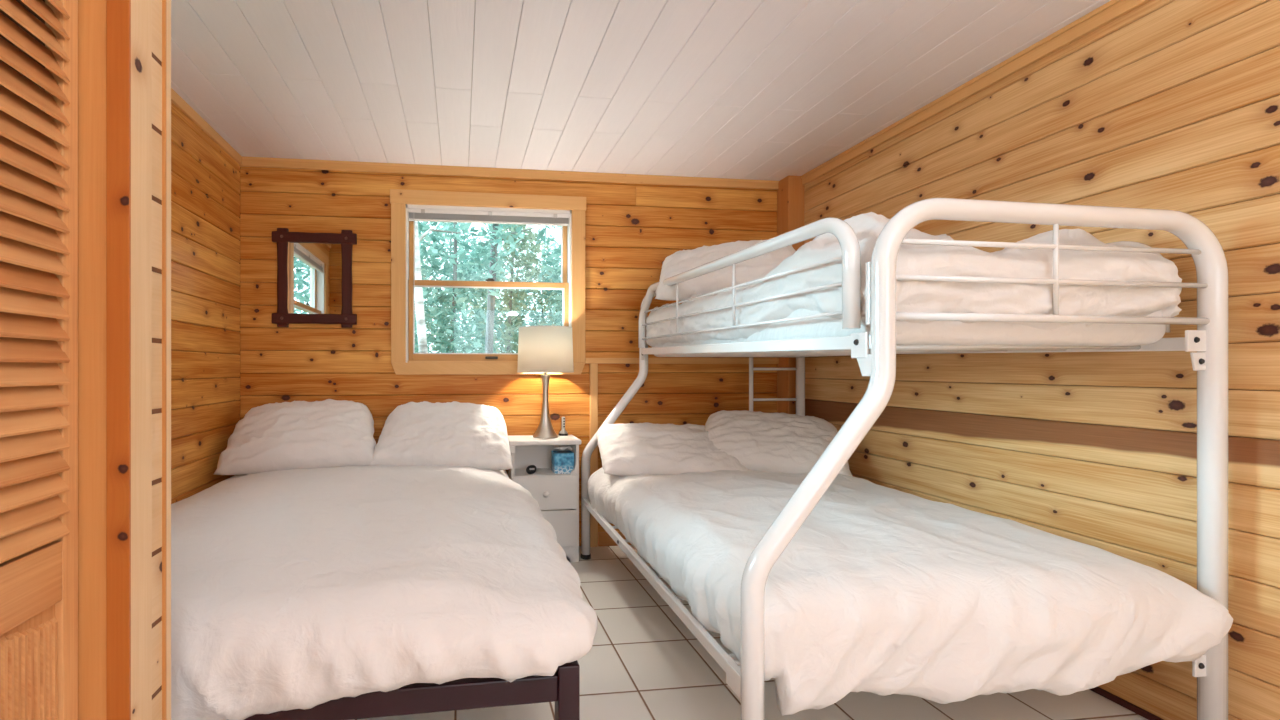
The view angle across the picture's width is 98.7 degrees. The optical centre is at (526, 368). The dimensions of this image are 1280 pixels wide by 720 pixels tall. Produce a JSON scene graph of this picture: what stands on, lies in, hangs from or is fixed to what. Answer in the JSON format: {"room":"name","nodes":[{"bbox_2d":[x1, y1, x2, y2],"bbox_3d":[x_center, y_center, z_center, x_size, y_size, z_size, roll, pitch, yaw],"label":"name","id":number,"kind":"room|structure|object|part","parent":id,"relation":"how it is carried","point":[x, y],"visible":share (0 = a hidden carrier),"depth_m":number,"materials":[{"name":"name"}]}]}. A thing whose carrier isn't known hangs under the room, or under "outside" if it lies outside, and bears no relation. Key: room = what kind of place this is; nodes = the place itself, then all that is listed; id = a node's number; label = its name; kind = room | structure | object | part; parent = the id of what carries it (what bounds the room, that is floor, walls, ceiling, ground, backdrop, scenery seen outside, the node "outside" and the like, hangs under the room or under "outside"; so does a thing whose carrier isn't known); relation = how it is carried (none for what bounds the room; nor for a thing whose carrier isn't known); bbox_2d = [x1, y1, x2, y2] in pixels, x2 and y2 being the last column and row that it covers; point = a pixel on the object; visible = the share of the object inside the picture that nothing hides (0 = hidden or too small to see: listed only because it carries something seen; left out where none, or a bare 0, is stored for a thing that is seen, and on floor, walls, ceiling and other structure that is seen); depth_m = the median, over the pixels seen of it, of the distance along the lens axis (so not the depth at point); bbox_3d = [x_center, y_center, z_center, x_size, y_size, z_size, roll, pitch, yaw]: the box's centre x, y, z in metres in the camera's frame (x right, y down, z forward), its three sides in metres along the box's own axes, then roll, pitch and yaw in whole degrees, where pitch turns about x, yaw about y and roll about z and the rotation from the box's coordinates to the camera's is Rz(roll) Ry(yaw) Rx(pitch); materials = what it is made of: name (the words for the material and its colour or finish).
{"room":"cabin bedroom","nodes":[
{"label":"cabin bedroom","id":0,"kind":"room"},
{"bbox_2d":[0,0,161,699],"bbox_3d":[-1.079,-0.060,1.004,0.724,2.420,0.090,0,0,-7],"label":"wall","id":1,"kind":"structure","parent":0,"point":[154,340],"depth_m":1.04,"materials":[{"name":"brown wood"}]},
{"bbox_2d":[162,0,166,719],"bbox_3d":[-0.724,-0.060,1.071,0.016,2.420,0.005,0,0,-7],"label":"trim","id":2,"kind":"structure","parent":1,"relation":"attached to","point":[164,2],"depth_m":1.07,"materials":[{"name":"orange wood"}]},
{"bbox_2d":[167,0,170,719],"bbox_3d":[-0.732,-0.060,1.085,0.024,2.420,0.026,0,0,-7],"label":"trim","id":3,"kind":"structure","parent":1,"relation":"attached to","point":[168,1],"depth_m":1.09,"materials":[{"name":"brown wood"}]},
{"bbox_2d":[152,0,161,719],"bbox_3d":[-0.581,-0.060,-0.438,0.090,2.420,3.074,0,0,-7],"label":"wall","id":4,"kind":"structure","parent":0,"point":[156,4],"depth_m":1.05,"materials":[{"name":"brown wood"}]},
{"bbox_2d":[0,0,77,719],"bbox_3d":[-0.753,0.110,0.729,0.036,2.040,0.391,0,0,-7],"label":"louvered closet door","id":5,"kind":"structure","parent":4,"relation":"in","point":[39,149],"depth_m":0.84,"materials":[{"name":"brown wood"}]},
{"bbox_3d":[-0.758,0.685,0.728,0.018,0.610,0.319,0,0,-7],"label":"panel","id":6,"kind":"part","parent":5,"relation":"part of","materials":[{"name":"brown wood"}]},
{"bbox_3d":[-0.757,0.110,0.728,0.028,2.040,0.319,0,0,-7],"label":"rail","id":7,"kind":"part","parent":5,"relation":"part of","materials":[{"name":"brown wood"}]},
{"bbox_2d":[78,0,105,719],"bbox_3d":[-0.701,0.100,0.531,0.089,2.100,0.845,0,0,-7],"label":"trim","id":8,"kind":"structure","parent":4,"relation":"attached to","point":[91,13],"depth_m":0.93,"materials":[{"name":"orange wood"}]},
{"bbox_2d":[106,0,130,719],"bbox_3d":[-0.706,0.110,0.934,0.036,2.080,0.006,0,0,-7],"label":"trim","id":9,"kind":"structure","parent":4,"relation":"attached to","point":[118,12],"depth_m":0.93,"materials":[{"name":"orange wood"}]},
{"bbox_2d":[131,0,151,719],"bbox_3d":[-0.647,0.075,0.537,0.017,2.150,0.939,0,0,-7],"label":"trim","id":10,"kind":"structure","parent":4,"relation":"attached to","point":[141,10],"depth_m":0.97,"materials":[{"name":"brown wood"}]},
{"bbox_2d":[171,102,239,503],"bbox_3d":[-1.453,-0.060,0.591,0.120,2.420,5.570,0,0,-7],"label":"wall","id":11,"kind":"structure","parent":0,"point":[205,180],"depth_m":2.76,"materials":[{"name":"brown wood"}]},
{"bbox_2d":[171,88,241,164],"bbox_3d":[-1.572,-1.245,2.115,0.018,0.050,2.236,0,0,-7],"label":"trim","id":12,"kind":"structure","parent":11,"relation":"attached to","point":[176,99],"depth_m":2.75,"materials":[{"name":"brown wood"}]},
{"bbox_2d":[239,167,776,545],"bbox_3d":[0.039,-0.060,3.521,3.800,2.420,0.120,0,0,-7],"label":"wall","id":13,"kind":"structure","parent":0,"point":[631,229],"depth_m":3.45,"materials":[{"name":"brown wood"}]},
{"bbox_2d":[272,228,356,327],"bbox_3d":[-1.287,-0.551,3.279,0.491,0.596,0.034,0,0,-7],"label":"wall mirror","id":14,"kind":"object","parent":13,"relation":"attached to","point":[314,270],"visible":1,"depth_m":3.28,"materials":[{"name":"brown wood"}]},
{"bbox_3d":[-1.287,-0.797,3.281,0.491,0.071,0.029,0,0,-7],"label":"frame rail","id":15,"kind":"part","parent":14,"relation":"part of","materials":[{"name":"brown wood"}]},
{"bbox_3d":[-1.287,-0.305,3.281,0.491,0.071,0.029,0,0,-7],"label":"frame rail","id":16,"kind":"part","parent":14,"relation":"part of","materials":[{"name":"brown wood"}]},
{"bbox_2d":[289,242,341,313],"bbox_3d":[-1.288,-0.551,3.289,0.335,0.452,0.008,0,0,-7],"label":"mirror glass","id":17,"kind":"object","parent":14,"relation":"on","point":[315,268],"depth_m":3.29,"materials":[{"name":"silver mirror"}]},
{"bbox_2d":[390,189,585,374],"bbox_3d":[-0.238,-0.537,3.478,1.238,1.145,0.149,0,0,-7],"label":"window","id":18,"kind":"structure","parent":13,"relation":"in","point":[403,282],"depth_m":3.41,"materials":[{"name":"brown wood"}]},
{"bbox_3d":[-0.239,-0.046,3.483,1.026,0.012,0.137,0,0,-7],"label":"sill","id":19,"kind":"part","parent":18,"relation":"part of","materials":[{"name":"brown wood"}]},
{"bbox_3d":[-0.242,-0.764,3.509,1.022,0.478,0.035,0,0,-7],"label":"sash","id":20,"kind":"part","parent":18,"relation":"part of","materials":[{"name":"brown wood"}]},
{"bbox_2d":[408,208,568,270],"bbox_3d":[-0.233,-0.736,3.437,1.022,0.532,0.036,0,0,-7],"label":"window blind","id":21,"kind":"object","parent":18,"relation":"attached to","point":[428,215],"visible":1,"depth_m":3.43,"materials":[{"name":"white plastic"}]},
{"bbox_3d":[-0.701,-0.728,3.364,0.007,0.515,0.004,0,0,27],"label":"cord","id":22,"kind":"part","parent":21,"relation":"part of","materials":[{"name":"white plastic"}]},
{"bbox_3d":[-0.234,-0.935,3.442,1.014,0.011,0.024,0,0,-7],"label":"rail","id":23,"kind":"part","parent":21,"relation":"part of","materials":[{"name":"white plastic"}]},
{"bbox_3d":[-0.236,-0.306,3.465,1.022,0.508,0.035,0,0,-7],"label":"sash","id":24,"kind":"part","parent":18,"relation":"part of","materials":[{"name":"brown wood"}]},
{"bbox_2d":[239,156,778,189],"bbox_3d":[0.048,-1.242,3.450,3.560,0.055,0.024,0,0,-7],"label":"trim","id":25,"kind":"structure","parent":13,"relation":"attached to","point":[264,162],"depth_m":3.42,"materials":[{"name":"brown wood"}]},
{"bbox_2d":[598,531,631,545],"bbox_3d":[1.079,1.105,3.581,1.240,0.090,0.016,0,0,-7],"label":"baseboard","id":26,"kind":"structure","parent":13,"relation":"attached to","point":[604,539],"depth_m":3.50,"materials":[{"name":"orange wood"}]},
{"bbox_2d":[585,358,778,546],"bbox_3d":[1.038,0.539,3.572,1.335,1.222,0.024,0,0,-7],"label":"trim","id":27,"kind":"structure","parent":13,"relation":"attached to","point":[593,362],"depth_m":3.49,"materials":[{"name":"brown wood"}]},
{"bbox_2d":[777,176,803,413],"bbox_3d":[1.764,-0.059,3.608,0.115,2.419,0.130,0,0,-7],"label":"trim","id":28,"kind":"structure","parent":13,"relation":"attached to","point":[790,192],"depth_m":3.55,"materials":[{"name":"orange wood"}]},
{"bbox_2d":[171,0,1110,180],"bbox_3d":[0.373,-1.330,0.817,3.800,0.120,5.570,0,0,-7],"label":"ceiling","id":29,"kind":"structure","parent":0,"point":[773,90],"depth_m":2.31,"materials":[{"name":"white wood"}]},
{"bbox_2d":[354,545,1147,719],"bbox_3d":[0.373,1.190,0.817,3.860,0.080,5.630,0,0,-7],"label":"floor","id":30,"kind":"structure","parent":0,"point":[643,662],"depth_m":1.92,"materials":[{"name":"white tile"}]},
{"bbox_2d":[244,660,579,719],"bbox_3d":[-0.777,0.949,2.266,1.545,0.402,2.050,0,0,-8],"label":"frame","id":31,"kind":"object","parent":30,"relation":"on","point":[563,688],"visible":0.04,"depth_m":1.32,"materials":[{"name":"brown wood"}]},
{"bbox_3d":[0.103,0.945,1.386,0.055,0.394,0.055,0,0,-8],"label":"leg","id":32,"kind":"part","parent":31,"relation":"part of","materials":[{"name":"brown wood"}]},
{"bbox_2d":[508,435,580,561],"bbox_3d":[0.098,0.785,3.298,0.432,0.730,0.288,0,0,-7],"label":"nightstand","id":33,"kind":"object","parent":30,"relation":"on","point":[557,495],"visible":0.67,"depth_m":3.20,"materials":[{"name":"white paint"}]},
{"bbox_2d":[526,465,536,473],"bbox_3d":[0.028,0.603,3.243,0.064,0.052,0.052,0,0,-7],"label":"alarm clock","id":34,"kind":"object","parent":33,"relation":"on","point":[530,469],"visible":1,"depth_m":3.22,"materials":[{"name":"black plastic"}]},
{"bbox_3d":[0.106,0.734,3.193,0.385,0.197,0.016,0,0,-7],"label":"drawer","id":35,"kind":"part","parent":33,"relation":"part of","materials":[{"name":"white paint"}]},
{"bbox_2d":[517,325,573,438],"bbox_3d":[0.115,0.082,3.324,0.350,0.674,0.350,0,0,-7],"label":"table lamp","id":36,"kind":"object","parent":33,"relation":"on","point":[545,349],"visible":1,"depth_m":3.19,"materials":[{"name":"silver metal"}]},
{"bbox_3d":[0.115,-0.117,3.324,0.346,0.270,0.346,0,0,-7],"label":"lamp shade","id":37,"kind":"part","parent":36,"relation":"part of","materials":[{"name":"fabric"}]},
{"bbox_3d":[0.115,0.735,3.171,0.037,0.037,0.031,0,0,-7],"label":"knob","id":38,"kind":"part","parent":33,"relation":"part of","materials":[{"name":"white paint"}]},
{"bbox_3d":[0.106,0.947,3.193,0.385,0.217,0.016,0,0,-7],"label":"drawer","id":39,"kind":"part","parent":33,"relation":"part of","materials":[{"name":"white paint"}]},
{"bbox_2d":[551,445,573,473],"bbox_3d":[0.218,0.548,3.298,0.124,0.162,0.116,0,0,-7],"label":"tissue box","id":40,"kind":"object","parent":33,"relation":"on","point":[562,462],"visible":1,"depth_m":3.25,"materials":[{"name":"blue cardboard"}]},
{"bbox_2d":[558,417,567,435],"bbox_3d":[0.231,0.360,3.414,0.062,0.117,0.062,0,0,-7],"label":"handset","id":41,"kind":"object","parent":33,"relation":"on","point":[562,432],"visible":1,"depth_m":3.40,"materials":[{"name":"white plastic"}]},
{"bbox_2d":[581,198,1228,719],"bbox_3d":[1.168,0.322,2.426,1.479,1.657,1.972,0,0,-7],"label":"bunk bed","id":42,"kind":"object","parent":30,"relation":"on","point":[1208,345],"visible":0.84,"depth_m":1.54,"materials":[{"name":"white metal"}]},
{"bbox_3d":[0.541,0.442,3.311,0.420,1.393,0.054,0,0,-7],"label":"head post","id":43,"kind":"part","parent":42,"relation":"part of","materials":[{"name":"white metal"}]},
{"bbox_3d":[0.463,0.814,2.334,0.024,0.072,1.860,0,0,-7],"label":"rail","id":44,"kind":"part","parent":42,"relation":"part of","materials":[{"name":"white metal"}]},
{"bbox_3d":[0.763,-0.317,2.734,0.011,0.265,0.010,0,0,-7],"label":"guard post","id":45,"kind":"part","parent":42,"relation":"part of","materials":[{"name":"white metal"}]},
{"bbox_3d":[1.265,0.835,1.637,1.417,0.028,0.028,0,0,-7],"label":"cross rail","id":46,"kind":"part","parent":42,"relation":"part of","materials":[{"name":"white metal"}]},
{"bbox_3d":[0.833,-0.306,2.168,0.011,0.265,0.010,0,0,-7],"label":"guard post","id":47,"kind":"part","parent":42,"relation":"part of","materials":[{"name":"white metal"}]},
{"bbox_3d":[0.809,-0.299,2.407,0.057,0.370,1.834,0,0,-7],"label":"guard rail","id":48,"kind":"part","parent":42,"relation":"part of","materials":[{"name":"white metal"}]},
{"bbox_3d":[0.823,-0.090,2.379,0.020,0.074,1.860,0,0,-7],"label":"rail","id":49,"kind":"part","parent":42,"relation":"part of","materials":[{"name":"white metal"}]},
{"bbox_3d":[1.754,0.447,3.461,0.054,1.383,0.054,0,0,-7],"label":"head post","id":50,"kind":"part","parent":42,"relation":"part of","materials":[{"name":"white metal"}]},
{"bbox_2d":[652,308,1165,356],"bbox_3d":[1.335,-0.171,2.445,0.960,0.198,1.815,0,0,-7],"label":"mattress","id":51,"kind":"object","parent":42,"relation":"on","point":[935,332],"visible":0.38,"depth_m":1.59,"materials":[{"name":"white fabric"}]},
{"bbox_2d":[646,212,1181,346],"bbox_3d":[1.336,-0.311,2.407,1.046,0.428,1.834,0,0,-7],"label":"duvet","id":52,"kind":"object","parent":51,"relation":"on","point":[912,259],"visible":0.67,"depth_m":1.56,"materials":[{"name":"white fabric"}]},
{"bbox_2d":[655,240,795,300],"bbox_3d":[1.078,-0.534,2.889,0.730,0.348,0.395,0,0,21],"label":"pillow","id":53,"kind":"object","parent":52,"relation":"on","point":[758,267],"visible":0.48,"depth_m":2.79,"materials":[{"name":"white fabric"}]},
{"bbox_3d":[1.836,-0.090,2.504,0.022,0.074,1.860,0,0,-7],"label":"rail","id":54,"kind":"part","parent":42,"relation":"part of","materials":[{"name":"white metal"}]},
{"bbox_3d":[1.469,-0.340,1.501,1.047,0.019,0.015,0,0,-7],"label":"rail","id":55,"kind":"part","parent":42,"relation":"part of","materials":[{"name":"white metal"}]},
{"bbox_3d":[1.469,-0.243,1.501,1.047,0.019,0.015,0,0,-7],"label":"rail","id":56,"kind":"part","parent":42,"relation":"part of","materials":[{"name":"white metal"}]},
{"bbox_3d":[1.469,-0.140,1.501,1.047,0.026,0.022,0,0,-7],"label":"rail","id":57,"kind":"part","parent":42,"relation":"part of","materials":[{"name":"white metal"}]},
{"bbox_3d":[1.857,-0.279,2.504,0.036,0.333,1.720,0,0,-7],"label":"wall guard rail","id":58,"kind":"part","parent":42,"relation":"part of","materials":[{"name":"white metal"}]},
{"bbox_2d":[804,0,1279,719],"bbox_3d":[2.199,-0.060,1.042,0.120,2.420,5.570,0,0,-7],"label":"wall","id":59,"kind":"structure","parent":0,"point":[1166,104],"depth_m":1.86,"materials":[{"name":"brown wood"}]},
{"bbox_2d":[801,0,1150,184],"bbox_3d":[2.128,-1.239,1.024,0.026,0.062,5.310,0,0,-7],"label":"trim","id":60,"kind":"structure","parent":59,"relation":"attached to","point":[1112,10],"depth_m":2.28,"materials":[{"name":"brown wood"}]},
{"bbox_2d":[1089,686,1163,719],"bbox_3d":[2.142,1.139,0.965,0.012,0.022,5.190,0,0,-7],"label":"baseboard","id":61,"kind":"structure","parent":59,"relation":"attached to","point":[1098,690],"depth_m":1.83,"materials":[{"name":"brown wood"}]},
{"label":"outside","id":62,"kind":"structure","parent":0,"visible":0},
{"bbox_3d":[-0.306,2.250,2.481,80.000,0.200,85.000,0,0,-7],"label":"ground","id":63,"kind":"structure","parent":62,"visible":0},
{"bbox_2d":[415,248,429,351],"bbox_3d":[-3.743,-1.549,13.800,2.537,7.503,2.438,0,0,-23],"label":"tree","id":64,"kind":"object","parent":63,"relation":"on","point":[428,307],"visible":0.02,"depth_m":13.72,"materials":[{"name":"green plant"}]},
{"bbox_2d":[415,251,435,352],"bbox_3d":[-4.339,-1.549,20.158,2.641,7.504,2.541,0,0,-7],"label":"tree","id":65,"kind":"object","parent":63,"relation":"on","point":[427,251],"visible":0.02,"depth_m":20.32,"materials":[{"name":"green plant"}]},
{"bbox_2d":[415,221,461,352],"bbox_3d":[-1.290,-2.048,6.170,1.659,8.504,1.824,0,0,-7],"label":"tree","id":66,"kind":"object","parent":63,"relation":"on","point":[419,303],"visible":0.03,"depth_m":6.17,"materials":[{"name":"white plant"}]},
{"bbox_2d":[415,227,489,352],"bbox_3d":[-2.228,-1.550,17.114,2.597,7.505,2.559,0,0,45],"label":"tree","id":67,"kind":"object","parent":63,"relation":"on","point":[450,263],"visible":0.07,"depth_m":16.89,"materials":[{"name":"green plant"}]},
{"bbox_2d":[415,221,510,352],"bbox_3d":[-1.607,-1.549,10.881,2.757,7.505,2.751,0,0,6],"label":"tree","id":68,"kind":"object","parent":63,"relation":"on","point":[435,250],"visible":0.44,"depth_m":10.28,"materials":[{"name":"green plant"}]},
{"bbox_2d":[444,222,534,352],"bbox_3d":[-0.422,-2.550,8.400,2.017,9.506,1.701,0,0,-35],"label":"tree","id":69,"kind":"object","parent":63,"relation":"on","point":[496,240],"visible":0.09,"depth_m":8.22,"materials":[{"name":"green plant"}]},
{"bbox_2d":[458,232,526,352],"bbox_3d":[-1.360,-1.550,20.466,2.778,7.503,2.916,0,0,-7],"label":"tree","id":70,"kind":"object","parent":63,"relation":"on","point":[467,305],"visible":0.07,"depth_m":20.45,"materials":[{"name":"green plant"}]},
{"bbox_2d":[466,224,561,352],"bbox_3d":[-0.515,-1.549,14.076,2.700,7.504,2.303,0,0,43],"label":"tree","id":71,"kind":"object","parent":63,"relation":"on","point":[528,258],"visible":0.44,"depth_m":13.79,"materials":[{"name":"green plant"}]},
{"bbox_2d":[505,226,561,347],"bbox_3d":[0.477,-1.550,17.372,2.734,7.502,2.530,0,0,-33],"label":"tree","id":72,"kind":"object","parent":63,"relation":"on","point":[536,318],"visible":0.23,"depth_m":16.82,"materials":[{"name":"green plant"}]},
{"bbox_2d":[535,225,561,325],"bbox_3d":[1.323,-1.549,11.405,2.429,7.505,2.780,0,0,-7],"label":"tree","id":73,"kind":"object","parent":63,"relation":"on","point":[549,260],"visible":0.06,"depth_m":10.93,"materials":[{"name":"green plant"}]},
{"bbox_3d":[-0.759,0.676,2.309,1.510,0.142,2.020,0,0,-7],"label":"mattress","id":74,"kind":"object","parent":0,"visible":0},
{"bbox_2d":[171,465,597,719],"bbox_3d":[-0.740,0.684,2.191,1.677,0.363,2.072,0,0,-7],"label":"duvet","id":75,"kind":"object","parent":74,"relation":"on","point":[291,589],"visible":0.71,"depth_m":1.36,"materials":[{"name":"white fabric"}]},
{"bbox_2d":[214,399,375,474],"bbox_3d":[-1.228,0.365,3.020,0.816,0.380,0.445,0,0,-7],"label":"pillow","id":76,"kind":"object","parent":75,"relation":"on","point":[276,436],"visible":0.98,"depth_m":2.88,"materials":[{"name":"white fabric"}]},
{"bbox_2d":[369,401,512,470],"bbox_3d":[-0.485,0.378,3.113,0.775,0.372,0.443,0,0,-7],"label":"pillow","id":77,"kind":"object","parent":75,"relation":"on","point":[424,433],"visible":0.96,"depth_m":2.97,"materials":[{"name":"white fabric"}]},
{"bbox_3d":[1.158,0.728,2.433,1.325,0.155,1.825,0,0,-7],"label":"mattress","id":78,"kind":"object","parent":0,"visible":0},
{"bbox_2d":[587,467,1232,715],"bbox_3d":[1.167,0.735,2.313,1.444,0.413,1.865,0,0,-7],"label":"duvet","id":79,"kind":"object","parent":78,"relation":"on","point":[880,590],"visible":0.81,"depth_m":1.50,"materials":[{"name":"white fabric"}]},
{"bbox_2d":[597,422,748,475],"bbox_3d":[0.794,0.460,3.103,0.834,0.277,0.464,0,0,-7],"label":"pillow","id":80,"kind":"object","parent":79,"relation":"on","point":[628,449],"visible":0.82,"depth_m":2.96,"materials":[{"name":"white fabric"}]},
{"bbox_2d":[705,410,851,475],"bbox_3d":[1.389,0.428,3.092,0.782,0.360,0.395,0,0,17],"label":"pillow","id":81,"kind":"object","parent":79,"relation":"on","point":[760,441],"visible":0.79,"depth_m":3.00,"materials":[{"name":"white fabric"}]}
]}

